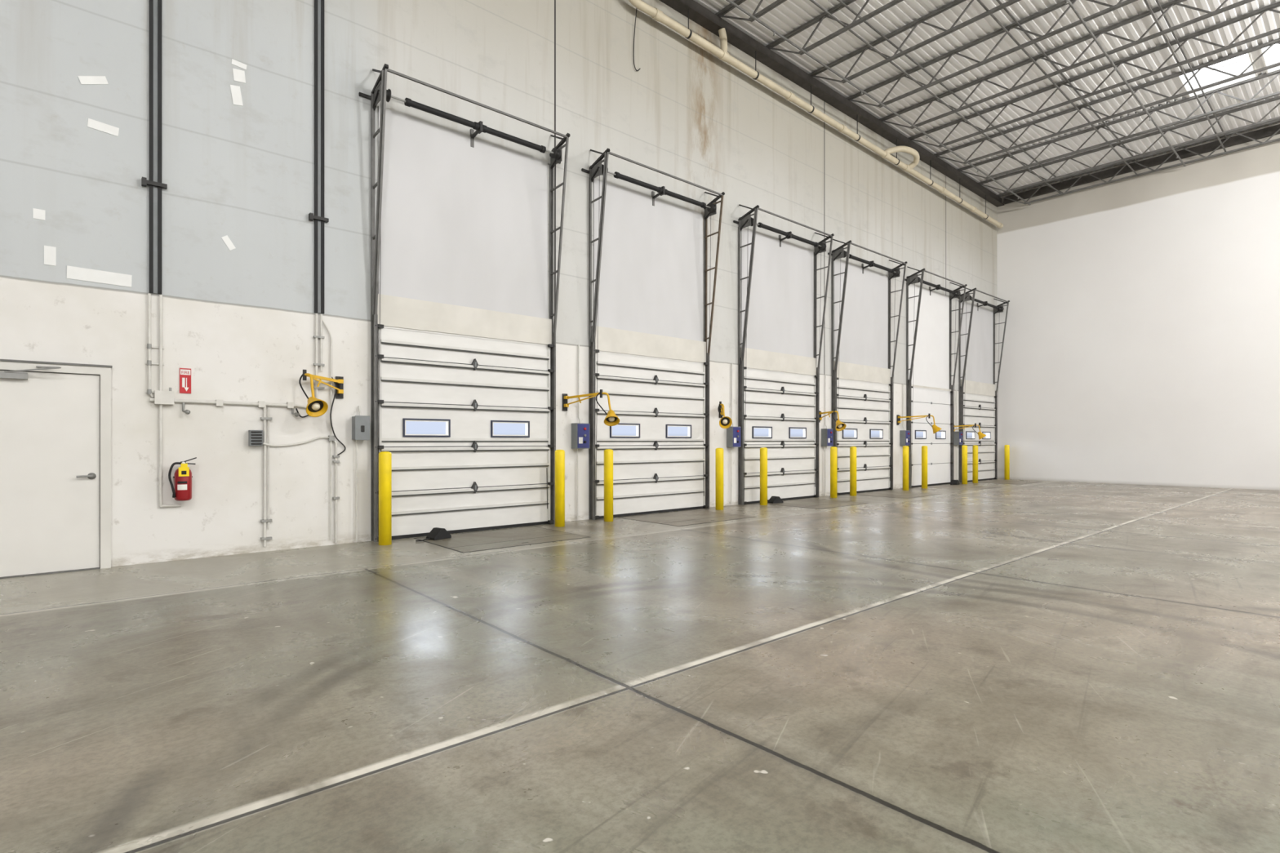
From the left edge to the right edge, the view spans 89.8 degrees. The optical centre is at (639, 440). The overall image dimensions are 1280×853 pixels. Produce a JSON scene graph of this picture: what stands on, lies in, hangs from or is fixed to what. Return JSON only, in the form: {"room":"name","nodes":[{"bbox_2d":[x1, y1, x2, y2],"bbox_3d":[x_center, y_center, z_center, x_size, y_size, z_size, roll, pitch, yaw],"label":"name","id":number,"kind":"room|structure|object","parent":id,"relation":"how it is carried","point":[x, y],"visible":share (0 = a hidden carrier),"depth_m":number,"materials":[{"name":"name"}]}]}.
{"room":"distribution center","nodes":[
{"label":"distribution center","id":0,"kind":"room"},
{"bbox_2d":[0,0,996,566],"bbox_3d":[-0.203,-3.741,11.587,33.516,10.142,0.200,0,0,-41],"label":"wall","id":1,"kind":"structure","parent":0,"point":[242,318],"depth_m":8.01,"materials":[{"name":"white paint"}]},
{"bbox_2d":[0,359,111,578],"bbox_3d":[-5.936,0.271,6.328,1.142,2.117,0.209,0,0,-41],"label":"door","id":2,"kind":"structure","parent":1,"relation":"in","point":[55,417],"depth_m":6.47,"materials":[{"name":"paint"}]},
{"bbox_2d":[32,58,246,287],"bbox_3d":[-5.337,-3.049,6.986,1.838,2.807,0.004,0,0,-41],"label":"tape patches","id":3,"kind":"object","parent":1,"relation":"attached to","point":[50,252],"visible":1,"depth_m":6.72},
{"bbox_2d":[141,0,167,294],"bbox_3d":[-5.283,-4.861,6.990,0.220,6.503,0.067,0,0,-41],"label":"pipe","id":4,"kind":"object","parent":1,"relation":"attached to","point":[155,184],"depth_m":7.00,"materials":[{"name":"black metal"}]},
{"bbox_2d":[168,457,196,501],"bbox_3d":[-5.053,0.420,7.095,0.261,0.476,0.208,0,0,-41],"label":"fire extinguisher","id":5,"kind":"object","parent":1,"relation":"attached to","point":[181,489],"visible":1,"depth_m":7.03,"materials":[{"name":"red metal"}]},
{"bbox_2d":[179,368,191,393],"bbox_3d":[-5.091,-0.672,7.194,0.106,0.279,0.011,0,0,-41],"label":"fire extinguisher sign","id":6,"kind":"object","parent":1,"relation":"attached to","point":[184,373],"visible":1,"depth_m":7.19,"materials":[{"name":"red plastic"}]},
{"bbox_2d":[146,293,346,546],"bbox_3d":[-4.546,-0.146,7.592,2.048,2.899,0.123,0,0,-41],"label":"conduit","id":7,"kind":"object","parent":1,"relation":"attached to","point":[162,397],"visible":0.97,"depth_m":7.67,"materials":[{"name":"metal"}]},
{"bbox_2d":[248,430,262,445],"bbox_3d":[-4.546,-0.034,7.602,0.133,0.185,0.108,0,0,-41],"label":"air vent","id":8,"kind":"object","parent":1,"relation":"attached to","point":[255,437],"visible":1,"depth_m":7.56,"materials":[{"name":"metal"}]},
{"bbox_2d":[308,0,328,313],"bbox_3d":[-4.036,-4.861,8.074,0.220,6.503,0.067,0,0,-41],"label":"pipe","id":9,"kind":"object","parent":1,"relation":"attached to","point":[318,217],"depth_m":8.09,"materials":[{"name":"black metal"}]},
{"bbox_2d":[298,369,343,417],"bbox_3d":[-3.882,-0.577,7.937,0.536,0.580,0.470,0,0,-41],"label":"light","id":10,"kind":"object","parent":1,"relation":"attached to","point":[315,407],"visible":1,"depth_m":7.82,"materials":[{"name":"metal"}]},
{"bbox_2d":[351,405,369,542],"bbox_3d":[-3.630,0.427,8.351,0.186,1.766,0.180,0,0,-41],"label":"control box","id":11,"kind":"object","parent":1,"relation":"attached to","point":[360,424],"visible":1,"depth_m":8.32,"materials":[{"name":"metal"}]},
{"bbox_2d":[358,63,570,542],"bbox_3d":[-2.326,-1.801,9.259,3.153,6.262,0.521,0,0,-41],"label":"door","id":12,"kind":"structure","parent":1,"relation":"in","point":[463,336],"depth_m":9.30,"materials":[{"name":"white paint"}]},
{"bbox_2d":[571,345,589,519],"bbox_3d":[-0.976,-0.143,10.650,0.260,2.906,0.192,0,0,-41],"label":"control box","id":13,"kind":"object","parent":1,"relation":"attached to","point":[580,431],"visible":1,"depth_m":10.61,"materials":[{"name":"blue metal"}]},
{"bbox_2d":[562,389,619,426],"bbox_3d":[-0.776,-0.518,10.279,1.077,0.575,0.234,0,0,37],"label":"light","id":14,"kind":"object","parent":1,"relation":"attached to","point":[611,419],"visible":1,"depth_m":10.11,"materials":[{"name":"metal"}]},
{"bbox_2d":[633,8,639,71],"bbox_3d":[-0.022,-7.245,11.498,0.174,1.207,0.143,0,0,-41],"label":"hanging cable","id":15,"kind":"object","parent":1,"relation":"attached to","point":[636,8],"visible":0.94,"depth_m":11.49,"materials":[{"name":"black rubber"}]},
{"bbox_2d":[581,147,724,519],"bbox_3d":[0.387,-1.801,11.617,3.173,6.262,0.521,0,0,-41],"label":"door","id":16,"kind":"structure","parent":1,"relation":"in","point":[647,350],"depth_m":11.71,"materials":[{"name":"white paint"}]},
{"bbox_2d":[718,401,732,428],"bbox_3d":[1.669,-0.498,12.642,0.269,0.534,0.853,0,0,7],"label":"light","id":17,"kind":"object","parent":1,"relation":"attached to","point":[725,422],"visible":1,"depth_m":12.33,"materials":[{"name":"metal"}]},
{"bbox_2d":[726,363,741,504],"bbox_3d":[1.935,-0.143,13.181,0.260,2.906,0.192,0,0,-41],"label":"control box","id":18,"kind":"object","parent":1,"relation":"attached to","point":[733,433],"visible":0.98,"depth_m":13.15,"materials":[{"name":"blue metal"}]},
{"bbox_2d":[733,204,834,505],"bbox_3d":[3.268,-1.801,14.121,3.093,6.262,0.521,0,0,-41],"label":"door","id":19,"kind":"structure","parent":1,"relation":"in","point":[779,375],"depth_m":14.25,"materials":[{"name":"white paint"}]},
{"bbox_2d":[628,0,1003,228],"bbox_3d":[6.179,-7.749,16.497,16.910,0.860,0.480,0,0,-41],"label":"drain pipe","id":20,"kind":"object","parent":1,"relation":"attached to","point":[722,53],"visible":1,"depth_m":14.32,"materials":[{"name":"beige plastic"}]},
{"bbox_2d":[821,374,833,495],"bbox_3d":[4.505,-0.143,15.415,0.260,2.906,0.192,0,0,-41],"label":"control box","id":21,"kind":"object","parent":1,"relation":"attached to","point":[827,434],"visible":1,"depth_m":15.39,"materials":[{"name":"grey metal"}]},
{"bbox_2d":[659,0,1004,207],"bbox_3d":[-0.027,-8.312,11.445,33.396,0.260,0.235,0,0,-41],"label":"beam","id":22,"kind":"structure","parent":1,"relation":"attached to","point":[698,14],"depth_m":14.92,"materials":[{"name":"grey metal"}]},
{"bbox_2d":[819,408,846,431],"bbox_3d":[4.411,-0.479,14.934,0.246,0.519,0.832,0,0,-33],"label":"light","id":23,"kind":"object","parent":1,"relation":"attached to","point":[840,426],"visible":0.98,"depth_m":14.75,"materials":[{"name":"metal"}]},
{"bbox_2d":[827,239,906,494],"bbox_3d":[5.908,-1.801,16.416,3.120,6.262,0.521,0,0,-41],"label":"door","id":24,"kind":"structure","parent":1,"relation":"in","point":[863,388],"depth_m":16.55,"materials":[{"name":"white paint"}]},
{"bbox_2d":[899,383,910,446],"bbox_3d":[7.416,-0.143,17.945,0.260,2.906,0.192,0,0,-41],"label":"control box","id":25,"kind":"object","parent":1,"relation":"attached to","point":[904,435],"visible":0.99,"depth_m":17.89,"materials":[{"name":"grey metal"}]},
{"bbox_2d":[897,413,942,434],"bbox_3d":[7.639,-0.462,17.585,1.133,0.553,0.249,0,0,21],"label":"light","id":26,"kind":"object","parent":1,"relation":"attached to","point":[935,428],"visible":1,"depth_m":17.50,"materials":[{"name":"metal"}]},
{"bbox_2d":[904,266,967,488],"bbox_3d":[8.768,-1.801,18.903,3.120,6.262,0.521,0,0,-41],"label":"door","id":27,"kind":"structure","parent":1,"relation":"in","point":[929,388],"depth_m":19.07,"materials":[{"name":"white metal"}]},
{"bbox_2d":[953,390,962,479],"bbox_3d":[10.026,-0.143,20.214,0.260,2.906,0.192,0,0,-41],"label":"control box","id":28,"kind":"object","parent":1,"relation":"attached to","point":[957,436],"visible":0.93,"depth_m":20.18,"materials":[{"name":"grey metal"}]},
{"bbox_2d":[954,422,986,439],"bbox_3d":[10.199,-0.282,19.913,0.970,0.513,0.258,0,0,33],"label":"light","id":29,"kind":"object","parent":1,"relation":"attached to","point":[980,434],"visible":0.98,"depth_m":19.73,"materials":[{"name":"metal"}]},
{"bbox_2d":[957,287,1009,482],"bbox_3d":[11.378,-1.801,21.172,3.120,6.262,0.521,0,0,-41],"label":"door","id":30,"kind":"structure","parent":1,"relation":"in","point":[978,396],"depth_m":21.36,"materials":[{"name":"white paint"}]},
{"bbox_2d":[0,479,1279,852],"bbox_3d":[7.556,1.480,2.890,33.816,0.300,23.708,0,0,-41],"label":"floor","id":31,"kind":"structure","parent":0,"point":[1046,666],"depth_m":3.40,"materials":[{"name":"concrete"}]},
{"bbox_2d":[378,451,391,545],"bbox_3d":[-3.270,0.734,8.242,0.156,1.193,0.156,0,0,-41],"label":"bollard","id":32,"kind":"object","parent":31,"relation":"on","point":[384,457],"visible":1,"depth_m":8.18,"materials":[{"name":"yellow metal"}]},
{"bbox_2d":[413,526,589,552],"bbox_3d":[-1.882,1.328,8.809,1.895,0.004,1.509,0,0,-41],"label":"dock leveler","id":33,"kind":"object","parent":31,"relation":"on","point":[519,536],"visible":1,"depth_m":8.67,"materials":[{"name":"grey metal"}]},
{"bbox_2d":[415,527,451,541],"bbox_3d":[-2.794,1.256,8.635,0.180,0.140,0.496,0,0,35],"label":"chock","id":34,"kind":"object","parent":33,"relation":"on","point":[437,533],"visible":1,"depth_m":8.66,"materials":[{"name":"black rubber"}]},
{"bbox_2d":[555,449,564,526],"bbox_3d":[-1.248,0.734,10.000,0.156,1.193,0.156,0,0,-41],"label":"bollard","id":35,"kind":"object","parent":31,"relation":"on","point":[559,454],"visible":1,"depth_m":9.94,"materials":[{"name":"yellow metal"}]},
{"bbox_2d":[604,448,613,521],"bbox_3d":[-0.520,0.734,10.633,0.156,1.193,0.156,0,0,-41],"label":"bollard","id":36,"kind":"object","parent":31,"relation":"on","point":[608,453],"visible":1,"depth_m":10.57,"materials":[{"name":"yellow metal"}]},
{"bbox_2d":[618,510,755,526],"bbox_3d":[0.831,1.328,11.168,1.915,0.004,1.509,0,0,-41],"label":"dock leveler","id":37,"kind":"object","parent":31,"relation":"on","point":[680,518],"visible":1,"depth_m":11.05,"materials":[{"name":"grey metal"}]},
{"bbox_2d":[715,448,723,510],"bbox_3d":[1.538,0.734,12.422,0.156,1.193,0.156,0,0,-41],"label":"bollard","id":38,"kind":"object","parent":31,"relation":"on","point":[718,451],"visible":1,"depth_m":12.36,"materials":[{"name":"yellow metal"}]},
{"bbox_2d":[760,447,767,505],"bbox_3d":[2.562,0.734,13.312,0.156,1.193,0.156,0,0,-41],"label":"bollard","id":39,"kind":"object","parent":31,"relation":"on","point":[763,451],"visible":1,"depth_m":13.24,"materials":[{"name":"yellow metal"}]},
{"bbox_2d":[767,497,868,509],"bbox_3d":[3.711,1.328,13.672,1.835,0.004,1.509,0,0,-41],"label":"dock leveler","id":40,"kind":"object","parent":31,"relation":"on","point":[819,504],"visible":0.96,"depth_m":13.65,"materials":[{"name":"grey metal"}]},
{"bbox_2d":[767,496,782,503],"bbox_3d":[2.799,1.256,13.673,0.496,0.140,0.180,0,0,-30],"label":"chock","id":41,"kind":"object","parent":40,"relation":"on","point":[773,500],"visible":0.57,"depth_m":13.65,"materials":[{"name":"black rubber"}]},
{"bbox_2d":[830,446,837,497],"bbox_3d":[4.529,0.734,15.022,0.156,1.193,0.156,0,0,-41],"label":"bollard","id":42,"kind":"object","parent":31,"relation":"on","point":[833,450],"visible":1,"depth_m":14.96,"materials":[{"name":"yellow metal"}]},
{"bbox_2d":[849,446,856,496],"bbox_3d":[5.172,0.734,15.580,0.156,1.193,0.156,0,0,-41],"label":"bollard","id":43,"kind":"object","parent":31,"relation":"on","point":[852,449],"visible":1,"depth_m":15.52,"materials":[{"name":"yellow metal"}]},
{"bbox_2d":[848,490,942,498],"bbox_3d":[6.351,1.328,15.967,1.862,0.004,1.509,0,0,-41],"label":"dock leveler","id":44,"kind":"object","parent":31,"relation":"on","point":[904,495],"visible":1,"depth_m":15.94,"materials":[{"name":"grey metal"}]},
{"bbox_2d":[902,445,908,490],"bbox_3d":[7.159,0.734,17.308,0.156,1.193,0.156,0,0,-41],"label":"bollard","id":45,"kind":"object","parent":31,"relation":"on","point":[905,448],"visible":1,"depth_m":17.24,"materials":[{"name":"yellow metal"}]},
{"bbox_2d":[921,445,927,488],"bbox_3d":[7.982,0.734,18.023,0.156,1.193,0.156,0,0,-41],"label":"bollard","id":46,"kind":"object","parent":31,"relation":"on","point":[924,448],"visible":1,"depth_m":17.96,"materials":[{"name":"yellow metal"}]},
{"bbox_2d":[927,484,1000,490],"bbox_3d":[9.212,1.328,18.453,1.862,0.004,1.509,0,0,-41],"label":"dock leveler","id":47,"kind":"object","parent":31,"relation":"on","point":[947,486],"visible":1,"depth_m":18.48,"materials":[{"name":"grey metal"}]},
{"bbox_2d":[950,480,959,484],"bbox_3d":[9.485,1.256,19.420,0.180,0.140,0.496,0,0,43],"label":"chock","id":48,"kind":"object","parent":47,"relation":"on","point":[953,482],"visible":1,"depth_m":19.42,"materials":[{"name":"black rubber"}]},
{"bbox_2d":[961,444,967,484],"bbox_3d":[9.990,0.734,19.768,0.156,1.193,0.156,0,0,-41],"label":"bollard","id":49,"kind":"object","parent":31,"relation":"on","point":[964,448],"visible":1,"depth_m":19.70,"materials":[{"name":"yellow metal"}]},
{"bbox_2d":[972,444,977,483],"bbox_3d":[10.592,0.734,20.292,0.156,1.193,0.156,0,0,-41],"label":"bollard","id":50,"kind":"object","parent":31,"relation":"on","point":[975,448],"visible":1,"depth_m":20.23,"materials":[{"name":"yellow metal"}]},
{"bbox_2d":[970,480,1042,484],"bbox_3d":[11.822,1.328,20.722,1.862,0.004,1.509,0,0,-41],"label":"dock leveler","id":51,"kind":"object","parent":31,"relation":"on","point":[1004,482],"visible":1,"depth_m":20.68,"materials":[{"name":"grey metal"}]},
{"bbox_2d":[1004,444,1009,479],"bbox_3d":[12.579,0.734,22.020,0.156,1.193,0.156,0,0,-41],"label":"bollard","id":52,"kind":"object","parent":31,"relation":"on","point":[1006,447],"visible":1,"depth_m":21.96,"materials":[{"name":"yellow metal"}]},
{"bbox_2d":[693,0,1279,196],"bbox_3d":[7.541,-8.682,2.678,33.516,0.340,23.408,0,0,-41],"label":"ceiling","id":53,"kind":"structure","parent":0,"point":[790,15],"depth_m":14.61,"materials":[{"name":"grey metal"}]},
{"bbox_2d":[715,0,1279,204],"bbox_3d":[7.548,-8.229,2.784,33.266,0.540,23.158,0,0,-41],"label":"joist","id":54,"kind":"object","parent":53,"relation":"attached to","point":[828,14],"visible":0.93,"depth_m":14.66,"materials":[{"name":"grey metal"}]},
{"bbox_2d":[725,0,1185,204],"bbox_3d":[1.928,-7.883,9.165,32.956,0.146,4.050,0,0,-41],"label":"piping","id":55,"kind":"object","parent":54,"relation":"attached to","point":[1068,2],"visible":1,"depth_m":14.12,"materials":[{"name":"metal"}]},
{"bbox_2d":[1177,52,1257,97],"bbox_3d":[13.434,-8.612,14.955,1.496,0.240,1.230,0,0,-41],"label":"skylight","id":56,"kind":"object","parent":53,"relation":"attached to","point":[1237,65],"visible":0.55,"depth_m":15.19,"materials":[{"name":"white"}]},
{"bbox_2d":[1259,44,1279,73],"bbox_3d":[14.341,-8.612,13.912,1.496,0.240,1.230,0,0,-41],"label":"skylight","id":57,"kind":"object","parent":53,"relation":"attached to","point":[1272,56],"visible":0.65,"depth_m":14.51,"materials":[{"name":"white"}]},
{"bbox_2d":[996,123,1279,490],"bbox_3d":[20.217,-3.741,13.830,0.250,10.142,23.608,0,0,-41],"label":"wall","id":58,"kind":"structure","parent":0,"point":[1141,344],"depth_m":19.30,"materials":[{"name":"white paint"}]},
{"bbox_2d":[1004,124,1279,204],"bbox_3d":[20.198,-8.327,13.581,0.095,0.230,23.058,0,0,-41],"label":"trim","id":59,"kind":"structure","parent":58,"relation":"attached to","point":[1268,131],"depth_m":19.18,"materials":[{"name":"grey metal"}]}
]}

